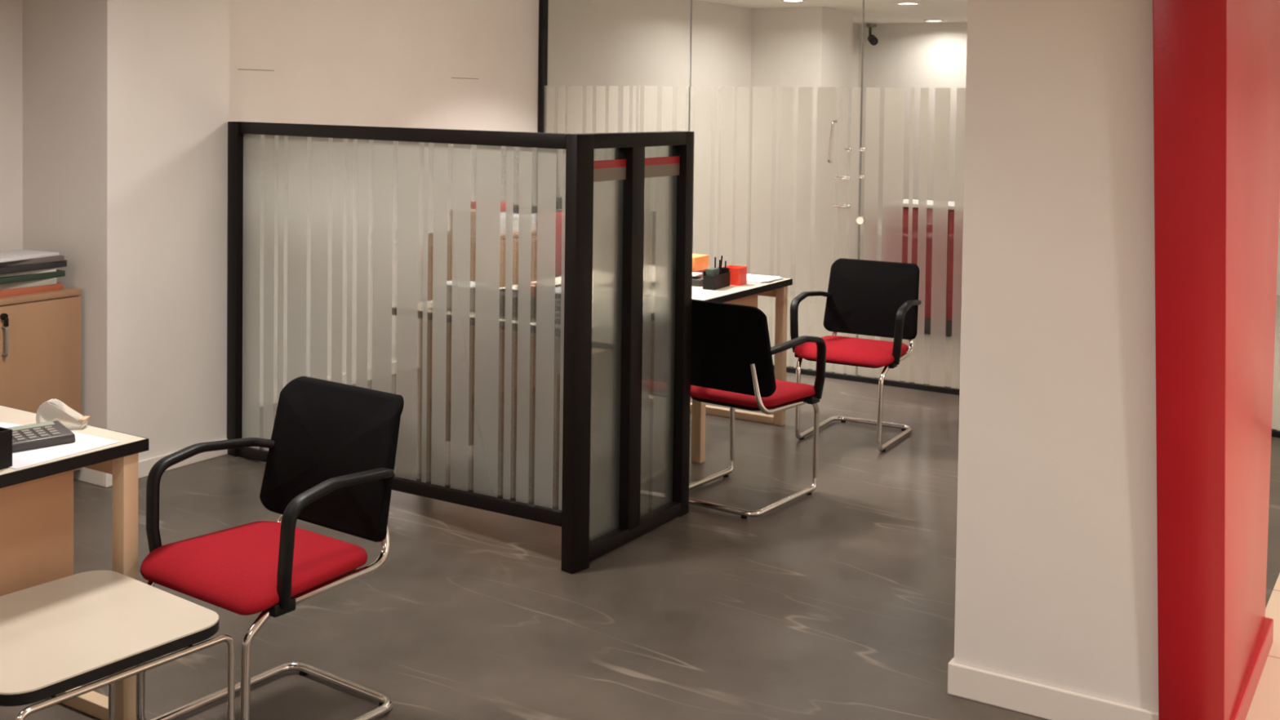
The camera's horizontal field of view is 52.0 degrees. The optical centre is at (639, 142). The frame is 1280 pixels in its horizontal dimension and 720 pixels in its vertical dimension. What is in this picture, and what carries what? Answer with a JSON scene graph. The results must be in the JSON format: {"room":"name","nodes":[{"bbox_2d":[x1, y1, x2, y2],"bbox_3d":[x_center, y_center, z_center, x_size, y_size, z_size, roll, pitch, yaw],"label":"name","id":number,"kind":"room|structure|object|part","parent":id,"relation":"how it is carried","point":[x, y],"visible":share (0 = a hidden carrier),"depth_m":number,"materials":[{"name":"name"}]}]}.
{"room":"bank branch office","nodes":[
{"label":"bank branch office","id":0,"kind":"room"},
{"bbox_2d":[22,0,230,461],"bbox_3d":[-2.269,0.187,5.818,0.580,2.450,0.630,2,2,32],"label":"wall pillar","id":1,"kind":"structure","parent":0,"point":[126,103],"depth_m":5.59,"materials":[{"name":"paint"}]},
{"bbox_2d":[0,0,859,273],"bbox_3d":[-2.048,0.160,6.812,0.100,2.450,16.050,2,2,32],"label":"wall","id":2,"kind":"structure","parent":0,"point":[366,63],"depth_m":8.07,"materials":[{"name":"paint"}]},
{"bbox_2d":[73,438,227,487],"bbox_3d":[-2.282,1.376,5.845,0.593,0.072,0.643,2,2,32],"label":"baseboard","id":3,"kind":"structure","parent":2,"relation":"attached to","point":[84,474],"depth_m":5.57,"materials":[{"name":"beige paint"}]},
{"bbox_2d":[237,68,478,79],"bbox_3d":[-1.537,-0.386,7.506,0.002,0.011,1.930,2,2,32],"label":"trim","id":4,"kind":"structure","parent":2,"relation":"attached to","point":[237,68],"depth_m":6.84,"materials":[{"name":"beige"}]},
{"bbox_2d":[0,290,1279,719],"bbox_3d":[1.343,1.543,4.722,8.140,0.103,16.250,2,2,32],"label":"floor","id":5,"kind":"structure","parent":0,"point":[836,602],"depth_m":4.27,"materials":[{"name":"stone"}]},
{"bbox_2d":[0,286,81,471],"bbox_3d":[-2.813,1.023,5.080,0.455,0.810,1.190,2,2,32],"label":"base cabinet","id":6,"kind":"object","parent":5,"relation":"on","point":[40,333],"visible":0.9,"depth_m":5.32,"materials":[{"name":"brown wood"}]},
{"bbox_3d":[-2.498,0.784,5.169,0.030,0.121,0.012,2,2,32],"label":"handle","id":7,"kind":"part","parent":6,"relation":"part of","materials":[{"name":"grey plastic"}]},
{"bbox_2d":[0,282,62,297],"bbox_3d":[-2.577,0.599,5.365,0.230,0.027,0.330,2,2,30],"label":"folder","id":8,"kind":"object","parent":6,"relation":"on","point":[24,291],"visible":0.54,"depth_m":5.32,"materials":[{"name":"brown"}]},
{"bbox_2d":[0,277,57,289],"bbox_3d":[-2.586,0.571,5.358,0.220,0.027,0.310,2,2,36],"label":"paper stack","id":9,"kind":"object","parent":8,"relation":"on","point":[54,280],"visible":0.54,"depth_m":5.32,"materials":[{"name":"grey"}]},
{"bbox_2d":[0,269,65,284],"bbox_3d":[-2.569,0.546,5.365,0.235,0.024,0.330,2,2,29],"label":"folder","id":10,"kind":"object","parent":9,"relation":"on","point":[11,279],"visible":0.54,"depth_m":5.32,"materials":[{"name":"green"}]},
{"bbox_2d":[0,267,56,277],"bbox_3d":[-2.581,0.526,5.354,0.215,0.015,0.300,2,2,34],"label":"paper stack","id":11,"kind":"object","parent":10,"relation":"on","point":[54,269],"visible":0.48,"depth_m":5.33,"materials":[{"name":"beige paper"}]},
{"bbox_2d":[0,259,66,275],"bbox_3d":[-2.562,0.504,5.365,0.235,0.027,0.330,2,2,27],"label":"folder","id":12,"kind":"object","parent":11,"relation":"on","point":[32,267],"visible":0.54,"depth_m":5.31,"materials":[{"name":"grey"}]},
{"bbox_2d":[0,255,64,266],"bbox_3d":[-2.563,0.480,5.371,0.225,0.021,0.310,2,2,35],"label":"folder","id":13,"kind":"object","parent":12,"relation":"on","point":[56,258],"visible":0.54,"depth_m":5.33,"materials":[{"name":"grey"}]},
{"bbox_2d":[0,249,59,262],"bbox_3d":[-2.567,0.464,5.344,0.220,0.012,0.305,2,2,24],"label":"paper stack","id":14,"kind":"object","parent":13,"relation":"on","point":[16,255],"visible":1,"depth_m":5.36,"materials":[{"name":"white paper"}]},
{"bbox_3d":[-2.819,0.630,5.075,0.427,0.024,1.190,2,2,32],"label":"panel","id":15,"kind":"part","parent":6,"relation":"part of","materials":[{"name":"brown wood"}]},
{"bbox_2d":[0,404,148,719],"bbox_3d":[-2.122,1.135,2.878,0.915,0.740,1.765,2,2,32],"label":"office desk","id":16,"kind":"object","parent":5,"relation":"on","point":[37,500],"visible":0.59,"depth_m":3.32,"materials":[{"name":"beige laminate"}]},
{"bbox_2d":[0,426,12,469],"bbox_3d":[-1.549,0.722,3.079,0.100,0.088,0.100,2,2,30],"label":"pen holder","id":17,"kind":"object","parent":16,"relation":"on","point":[6,434],"visible":1,"depth_m":3.08,"materials":[{"name":"black plastic"}]},
{"bbox_2d":[0,422,22,427],"bbox_3d":[-1.740,0.748,3.370,0.300,0.012,0.220,1,2,20],"label":"paper stack","id":18,"kind":"object","parent":16,"relation":"on","point":[2,424],"visible":0.02,"depth_m":3.44,"materials":[{"name":"white paper"}]},
{"bbox_3d":[-1.854,0.990,2.728,0.020,0.375,1.500,2,2,32],"label":"modesty panel","id":19,"kind":"part","parent":16,"relation":"part of","materials":[{"name":"brown wood"}]},
{"bbox_2d":[35,398,89,429],"bbox_3d":[-1.524,0.718,3.469,0.127,0.072,0.044,1,2,-3],"label":"tape dispenser","id":20,"kind":"object","parent":16,"relation":"on","point":[52,410],"visible":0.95,"depth_m":3.45,"materials":[{"name":"white plastic"}]},
{"bbox_2d":[8,431,119,469],"bbox_3d":[-1.477,0.761,3.253,0.200,0.001,0.295,2,2,29],"label":"paper sheet","id":21,"kind":"object","parent":16,"relation":"on","point":[83,442],"visible":0.68,"depth_m":3.24,"materials":[{"name":"grey paper"}]},
{"bbox_2d":[5,420,75,452],"bbox_3d":[-1.531,0.739,3.299,0.180,0.037,0.119,-1,2,-44],"label":"calculator","id":22,"kind":"object","parent":21,"relation":"on","point":[43,434],"visible":0.77,"depth_m":3.29,"materials":[{"name":"grey plastic"}]},
{"bbox_2d":[0,405,146,475],"bbox_3d":[-2.117,0.780,2.867,0.907,0.030,1.757,2,2,32],"label":"countertop","id":23,"kind":"structure","parent":16,"relation":"on","point":[7,415],"depth_m":3.42,"materials":[{"name":"beige laminate"}]},
{"bbox_3d":[-1.678,1.469,3.605,0.777,0.038,0.045,2,2,32],"label":"foot rail","id":24,"kind":"part","parent":16,"relation":"part of","materials":[{"name":"brown wood"}]},
{"bbox_3d":[-1.323,1.145,3.376,0.048,0.710,0.045,2,2,32],"label":"leg","id":25,"kind":"part","parent":16,"relation":"part of","materials":[{"name":"brown wood"}]},
{"bbox_2d":[0,570,235,719],"bbox_3d":[-1.305,1.301,2.968,0.550,0.424,0.527,2,2,37],"label":"side table","id":26,"kind":"object","parent":5,"relation":"on","point":[64,634],"visible":1,"depth_m":2.93,"materials":[{"name":"beige laminate"}]},
{"bbox_3d":[-1.481,1.308,3.108,0.016,0.396,0.515,2,2,37],"label":"leg frame","id":27,"kind":"part","parent":26,"relation":"part of","materials":[{"name":"silver metal"}]},
{"bbox_3d":[-1.088,1.322,2.812,0.016,0.396,0.515,2,2,37],"label":"leg frame","id":28,"kind":"part","parent":26,"relation":"part of","materials":[{"name":"silver metal"}]},
{"bbox_2d":[135,376,404,719],"bbox_3d":[-0.946,1.087,3.396,0.574,0.835,0.525,2,2,35],"label":"chair","id":29,"kind":"object","parent":5,"relation":"on","point":[332,446],"visible":0.97,"depth_m":3.42,"materials":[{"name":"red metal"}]},
{"bbox_3d":[-1.150,0.946,3.536,0.064,0.278,0.380,2,2,39],"label":"armrest","id":30,"kind":"part","parent":29,"relation":"part of","materials":[{"name":"black plastic"}]},
{"bbox_3d":[-0.971,1.068,3.360,0.500,0.069,0.416,2,2,35],"label":"seat","id":31,"kind":"part","parent":29,"relation":"part of","materials":[{"name":"red fabric"}]},
{"bbox_3d":[-0.952,1.200,3.393,0.458,0.597,0.509,2,2,35],"label":"tube frame","id":32,"kind":"part","parent":29,"relation":"part of","materials":[{"name":"silver metal"}]},
{"bbox_2d":[266,596,295,617],"bbox_3d":[-0.855,1.106,3.128,0.036,0.032,0.065,2,2,35],"label":"socket","id":33,"kind":"object","parent":29,"relation":"attached to","point":[276,607],"depth_m":3.10,"materials":[{"name":"black plastic"}]},
{"bbox_3d":[-0.826,0.849,3.553,0.487,0.366,0.121,2,2,35],"label":"backrest","id":34,"kind":"part","parent":29,"relation":"part of","materials":[{"name":"black fabric"}]},
{"bbox_3d":[-0.741,0.961,3.245,0.064,0.278,0.380,2,2,32],"label":"armrest","id":35,"kind":"part","parent":29,"relation":"part of","materials":[{"name":"black plastic"}]},
{"bbox_2d":[226,121,693,573],"bbox_3d":[-0.920,0.690,5.387,2.181,1.507,0.814,2,2,32],"label":"divider","id":36,"kind":"object","parent":5,"relation":"on","point":[527,307],"visible":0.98,"depth_m":4.96,"materials":[{"name":"glass"}]},
{"bbox_3d":[-1.817,0.661,5.930,0.076,1.507,0.062,2,2,42],"label":"wall post","id":37,"kind":"part","parent":36,"relation":"part of","materials":[{"name":"black metal"}]},
{"bbox_3d":[-1.024,1.346,5.238,2.069,0.201,0.050,2,2,42],"label":"rail","id":38,"kind":"part","parent":36,"relation":"part of","materials":[{"name":"black metal"}]},
{"bbox_3d":[-1.006,-0.033,5.196,2.069,0.052,0.050,2,2,42],"label":"rail","id":39,"kind":"part","parent":36,"relation":"part of","materials":[{"name":"black metal"}]},
{"bbox_3d":[-1.016,0.699,5.218,2.077,1.427,0.006,2,2,42],"label":"glass pane","id":40,"kind":"part","parent":36,"relation":"part of","materials":[{"name":"clear glass"}]},
{"bbox_3d":[-0.215,0.726,4.521,0.054,1.507,0.085,2,2,42],"label":"corner post","id":41,"kind":"part","parent":36,"relation":"part of","materials":[{"name":"black metal"}]},
{"bbox_3d":[-0.138,0.719,4.686,0.006,1.412,0.290,2,2,32],"label":"glass pane","id":42,"kind":"part","parent":36,"relation":"part of","materials":[{"name":"clear glass"}]},
{"bbox_3d":[-0.028,-0.009,4.820,0.066,0.052,0.682,2,2,32],"label":"rail","id":43,"kind":"part","parent":36,"relation":"part of","materials":[{"name":"black metal"}]},
{"bbox_3d":[-0.047,1.440,4.865,0.066,0.050,0.682,2,2,32],"label":"rail","id":44,"kind":"part","parent":36,"relation":"part of","materials":[{"name":"black metal"}]},
{"bbox_3d":[0.060,0.712,5.004,0.006,1.412,0.315,2,2,32],"label":"glass pane","id":45,"kind":"part","parent":36,"relation":"part of","materials":[{"name":"clear glass"}]},
{"bbox_3d":[0.152,0.711,5.162,0.084,1.507,0.060,2,2,32],"label":"post","id":46,"kind":"part","parent":36,"relation":"part of","materials":[{"name":"black metal"}]},
{"bbox_2d":[689,278,792,463],"bbox_3d":[-0.149,1.062,6.090,0.975,0.740,1.885,2,2,32],"label":"office desk","id":47,"kind":"object","parent":5,"relation":"on","point":[747,294],"visible":0.21,"depth_m":6.53,"materials":[{"name":"beige laminate"}]},
{"bbox_2d":[692,271,702,286],"bbox_3d":[0.240,0.663,6.365,0.160,0.052,0.120,1,2,22],"label":"card terminal","id":48,"kind":"object","parent":47,"relation":"on","point":[697,281],"visible":0.27,"depth_m":6.30,"materials":[{"name":"grey plastic"}]},
{"bbox_3d":[0.267,1.088,5.919,0.048,0.710,0.045,2,2,32],"label":"leg","id":49,"kind":"part","parent":47,"relation":"part of","materials":[{"name":"brown wood"}]},
{"bbox_2d":[692,253,708,276],"bbox_3d":[0.256,0.625,6.579,0.124,0.115,0.144,2,2,32],"label":"box","id":50,"kind":"object","parent":47,"relation":"on","point":[700,262],"visible":0.32,"depth_m":6.54,"materials":[{"name":"orange"}]},
{"bbox_2d":[702,255,729,289],"bbox_3d":[0.366,0.621,6.262,0.060,0.145,0.180,2,2,28],"label":"pen holder","id":51,"kind":"object","parent":47,"relation":"on","point":[713,278],"visible":1,"depth_m":6.21,"materials":[{"name":"black plastic"}]},
{"bbox_3d":[0.329,1.396,6.872,0.837,0.038,0.045,2,2,32],"label":"foot rail","id":52,"kind":"part","parent":47,"relation":"part of","materials":[{"name":"brown wood"}]},
{"bbox_2d":[722,265,746,285],"bbox_3d":[0.460,0.648,6.387,0.090,0.085,0.090,2,2,29],"label":"box","id":53,"kind":"object","parent":47,"relation":"on","point":[738,274],"visible":0.83,"depth_m":6.34,"materials":[{"name":"red plastic"}]},
{"bbox_3d":[0.163,0.918,5.953,0.020,0.375,1.590,2,2,32],"label":"modesty panel","id":54,"kind":"part","parent":47,"relation":"part of","materials":[{"name":"brown wood"}]},
{"bbox_2d":[691,278,791,300],"bbox_3d":[-0.144,0.708,6.079,0.967,0.030,1.877,2,2,32],"label":"countertop","id":55,"kind":"structure","parent":47,"relation":"on","point":[698,292],"depth_m":6.17,"materials":[{"name":"beige laminate"}]},
{"bbox_2d":[746,273,783,283],"bbox_3d":[0.544,0.682,6.589,0.280,0.008,0.210,2,2,38],"label":"paper stack","id":56,"kind":"object","parent":47,"relation":"on","point":[777,278],"visible":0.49,"depth_m":6.46,"materials":[{"name":"white paper"}]},
{"bbox_2d":[746,274,779,281],"bbox_3d":[0.578,0.678,6.567,0.200,0.002,0.200,1,2,22],"label":"paper sheet","id":57,"kind":"object","parent":56,"relation":"on","point":[749,277],"visible":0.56,"depth_m":6.56,"materials":[{"name":"white paper"}]},
{"bbox_3d":[0.710,1.072,6.627,0.048,0.710,0.045,2,2,32],"label":"leg","id":58,"kind":"part","parent":47,"relation":"part of","materials":[{"name":"brown wood"}]},
{"bbox_2d":[688,298,826,519],"bbox_3d":[0.424,1.043,5.406,0.574,0.835,0.525,2,2,36],"label":"chair","id":59,"kind":"object","parent":5,"relation":"on","point":[731,353],"visible":0.79,"depth_m":5.23,"materials":[{"name":"black plastic"}]},
{"bbox_3d":[0.307,0.812,5.237,0.487,0.366,0.121,2,2,36],"label":"backrest","id":60,"kind":"part","parent":59,"relation":"part of","materials":[{"name":"black fabric"}]},
{"bbox_3d":[0.450,1.023,5.441,0.500,0.069,0.416,2,2,36],"label":"seat","id":61,"kind":"part","parent":59,"relation":"part of","materials":[{"name":"red fabric"}]},
{"bbox_3d":[0.427,1.156,5.416,0.458,0.597,0.509,2,2,36],"label":"tube frame","id":62,"kind":"part","parent":59,"relation":"part of","materials":[{"name":"silver metal"}]},
{"bbox_3d":[0.629,0.917,5.255,0.064,0.278,0.380,2,2,40],"label":"armrest","id":63,"kind":"part","parent":59,"relation":"part of","materials":[{"name":"black plastic"}]},
{"bbox_2d":[805,395,819,404],"bbox_3d":[0.710,1.057,5.400,0.036,0.032,0.065,2,2,36],"label":"socket","id":64,"kind":"object","parent":59,"relation":"attached to","point":[811,399],"depth_m":5.38,"materials":[{"name":"black plastic"}]},
{"bbox_2d":[790,257,921,452],"bbox_3d":[1.064,1.021,6.410,0.574,0.835,0.525,2,2,30],"label":"chair","id":65,"kind":"object","parent":5,"relation":"on","point":[873,298],"visible":0.98,"depth_m":6.50,"materials":[{"name":"black plastic"}]},
{"bbox_3d":[0.847,0.881,6.530,0.064,0.278,0.380,2,2,33],"label":"armrest","id":66,"kind":"part","parent":65,"relation":"part of","materials":[{"name":"black plastic"}]},
{"bbox_3d":[1.042,1.003,6.372,0.500,0.069,0.416,2,2,30],"label":"seat","id":67,"kind":"part","parent":65,"relation":"part of","materials":[{"name":"red fabric"}]},
{"bbox_3d":[1.059,1.134,6.407,0.458,0.597,0.509,2,2,30],"label":"tube frame","id":68,"kind":"part","parent":65,"relation":"part of","materials":[{"name":"silver metal"}]},
{"bbox_3d":[1.168,0.782,6.578,0.487,0.366,0.121,2,2,30],"label":"backrest","id":69,"kind":"part","parent":65,"relation":"part of","materials":[{"name":"black fabric"}]},
{"bbox_2d":[888,361,897,368],"bbox_3d":[1.180,1.040,6.152,0.036,0.032,0.065,2,2,30],"label":"socket","id":70,"kind":"object","parent":65,"relation":"attached to","point":[892,365],"depth_m":6.12,"materials":[{"name":"black plastic"}]},
{"bbox_3d":[1.282,0.894,6.279,0.064,0.278,0.380,2,2,27],"label":"armrest","id":71,"kind":"part","parent":65,"relation":"part of","materials":[{"name":"black plastic"}]},
{"bbox_2d":[902,199,954,336],"bbox_3d":[2.448,0.908,9.225,1.390,0.925,0.420,2,2,32],"label":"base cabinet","id":72,"kind":"object","parent":5,"relation":"on","point":[905,202],"visible":0.2,"depth_m":9.24,"materials":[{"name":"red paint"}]},
{"bbox_3d":[1.956,0.852,9.296,0.452,0.740,0.017,2,2,32],"label":"door","id":73,"kind":"part","parent":72,"relation":"part of","materials":[{"name":"red paint"}]},
{"bbox_3d":[2.454,0.459,9.211,1.390,0.025,0.420,2,2,32],"label":"panel","id":74,"kind":"part","parent":72,"relation":"part of","materials":[{"name":"white plastic"}]},
{"bbox_3d":[2.344,0.865,9.054,0.452,0.740,0.017,2,2,32],"label":"door","id":75,"kind":"part","parent":72,"relation":"part of","materials":[{"name":"red paint"}]},
{"bbox_2d":[747,6,853,291],"bbox_3d":[1.425,0.058,11.645,0.665,2.450,0.670,2,2,32],"label":"wall pillar","id":76,"kind":"structure","parent":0,"point":[807,46],"depth_m":11.37,"materials":[{"name":"paint"}]},
{"bbox_2d":[697,0,967,24],"bbox_3d":[1.377,-1.004,4.644,8.140,0.100,16.250,2,2,32],"label":"ceiling","id":77,"kind":"structure","parent":0,"point":[876,11],"depth_m":11.20,"materials":[{"name":"white paint"}]},
{"bbox_2d":[780,0,805,1],"bbox_3d":[1.218,-1.128,10.444,0.196,0.012,0.196,2,2,32],"label":"recessed light","id":78,"kind":"object","parent":77,"relation":"in","point":[780,0],"visible":1,"depth_m":10.43,"materials":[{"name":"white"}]},
{"bbox_2d":[895,1,920,4],"bbox_3d":[2.161,-1.120,10.586,0.196,0.012,0.196,2,2,32],"label":"recessed light","id":79,"kind":"object","parent":77,"relation":"in","point":[897,2],"visible":1,"depth_m":10.55,"materials":[{"name":"white"}]},
{"bbox_2d":[923,19,944,22],"bbox_3d":[2.844,-1.176,12.706,0.196,0.012,0.196,2,2,32],"label":"recessed light","id":80,"kind":"object","parent":77,"relation":"in","point":[926,20],"visible":1,"depth_m":12.67,"materials":[{"name":"white"}]},
{"bbox_2d":[537,0,1279,437],"bbox_3d":[2.679,0.223,6.792,7.940,2.450,0.088,2,2,32],"label":"glass wall","id":81,"kind":"structure","parent":0,"point":[762,96],"depth_m":7.83,"materials":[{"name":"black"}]},
{"bbox_3d":[1.130,-0.001,7.733,0.041,0.256,0.050,2,2,32],"label":"pull handle","id":82,"kind":"part","parent":81,"relation":"part of","materials":[{"name":"silver metal"}]},
{"bbox_2d":[954,0,1158,712],"bbox_3d":[1.346,0.297,3.779,0.585,2.450,0.820,2,2,32],"label":"wall pillar","id":83,"kind":"structure","parent":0,"point":[1056,549],"depth_m":3.45,"materials":[{"name":"paint"}]},
{"bbox_2d":[947,657,1158,719],"bbox_3d":[1.304,1.477,3.823,0.558,0.088,0.834,2,2,32],"label":"baseboard","id":84,"kind":"structure","parent":83,"relation":"attached to","point":[1011,693],"depth_m":3.49,"materials":[{"name":"beige paint"}]},
{"bbox_2d":[857,22,1279,294],"bbox_3d":[5.641,0.117,11.529,7.940,2.450,0.100,2,2,32],"label":"wall","id":85,"kind":"structure","parent":0,"point":[917,55],"depth_m":13.25,"materials":[{"name":"paint"}]},
{"bbox_2d":[866,22,878,45],"bbox_3d":[2.353,-1.093,13.343,0.117,0.230,0.287,1,2,6],"label":"security camera","id":86,"kind":"object","parent":85,"relation":"attached to","point":[873,41],"visible":1,"depth_m":13.28,"materials":[{"name":"grey plastic"}]},
{"bbox_3d":[2.350,-1.111,13.351,0.027,0.134,0.096,1,2,-8],"label":"arm","id":87,"kind":"part","parent":86,"relation":"part of","materials":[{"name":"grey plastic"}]},
{"bbox_2d":[1152,0,1279,719],"bbox_3d":[1.669,0.303,3.748,0.220,2.450,1.270,2,2,32],"label":"column","id":88,"kind":"structure","parent":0,"point":[1216,63],"depth_m":3.26,"materials":[{"name":"paint"}]},
{"bbox_2d":[1231,617,1273,719],"bbox_3d":[1.667,1.494,3.634,0.058,0.075,0.890,2,2,32],"label":"baseboard","id":89,"kind":"structure","parent":88,"relation":"attached to","point":[1264,644],"depth_m":3.67,"materials":[{"name":"paint"}]}
]}

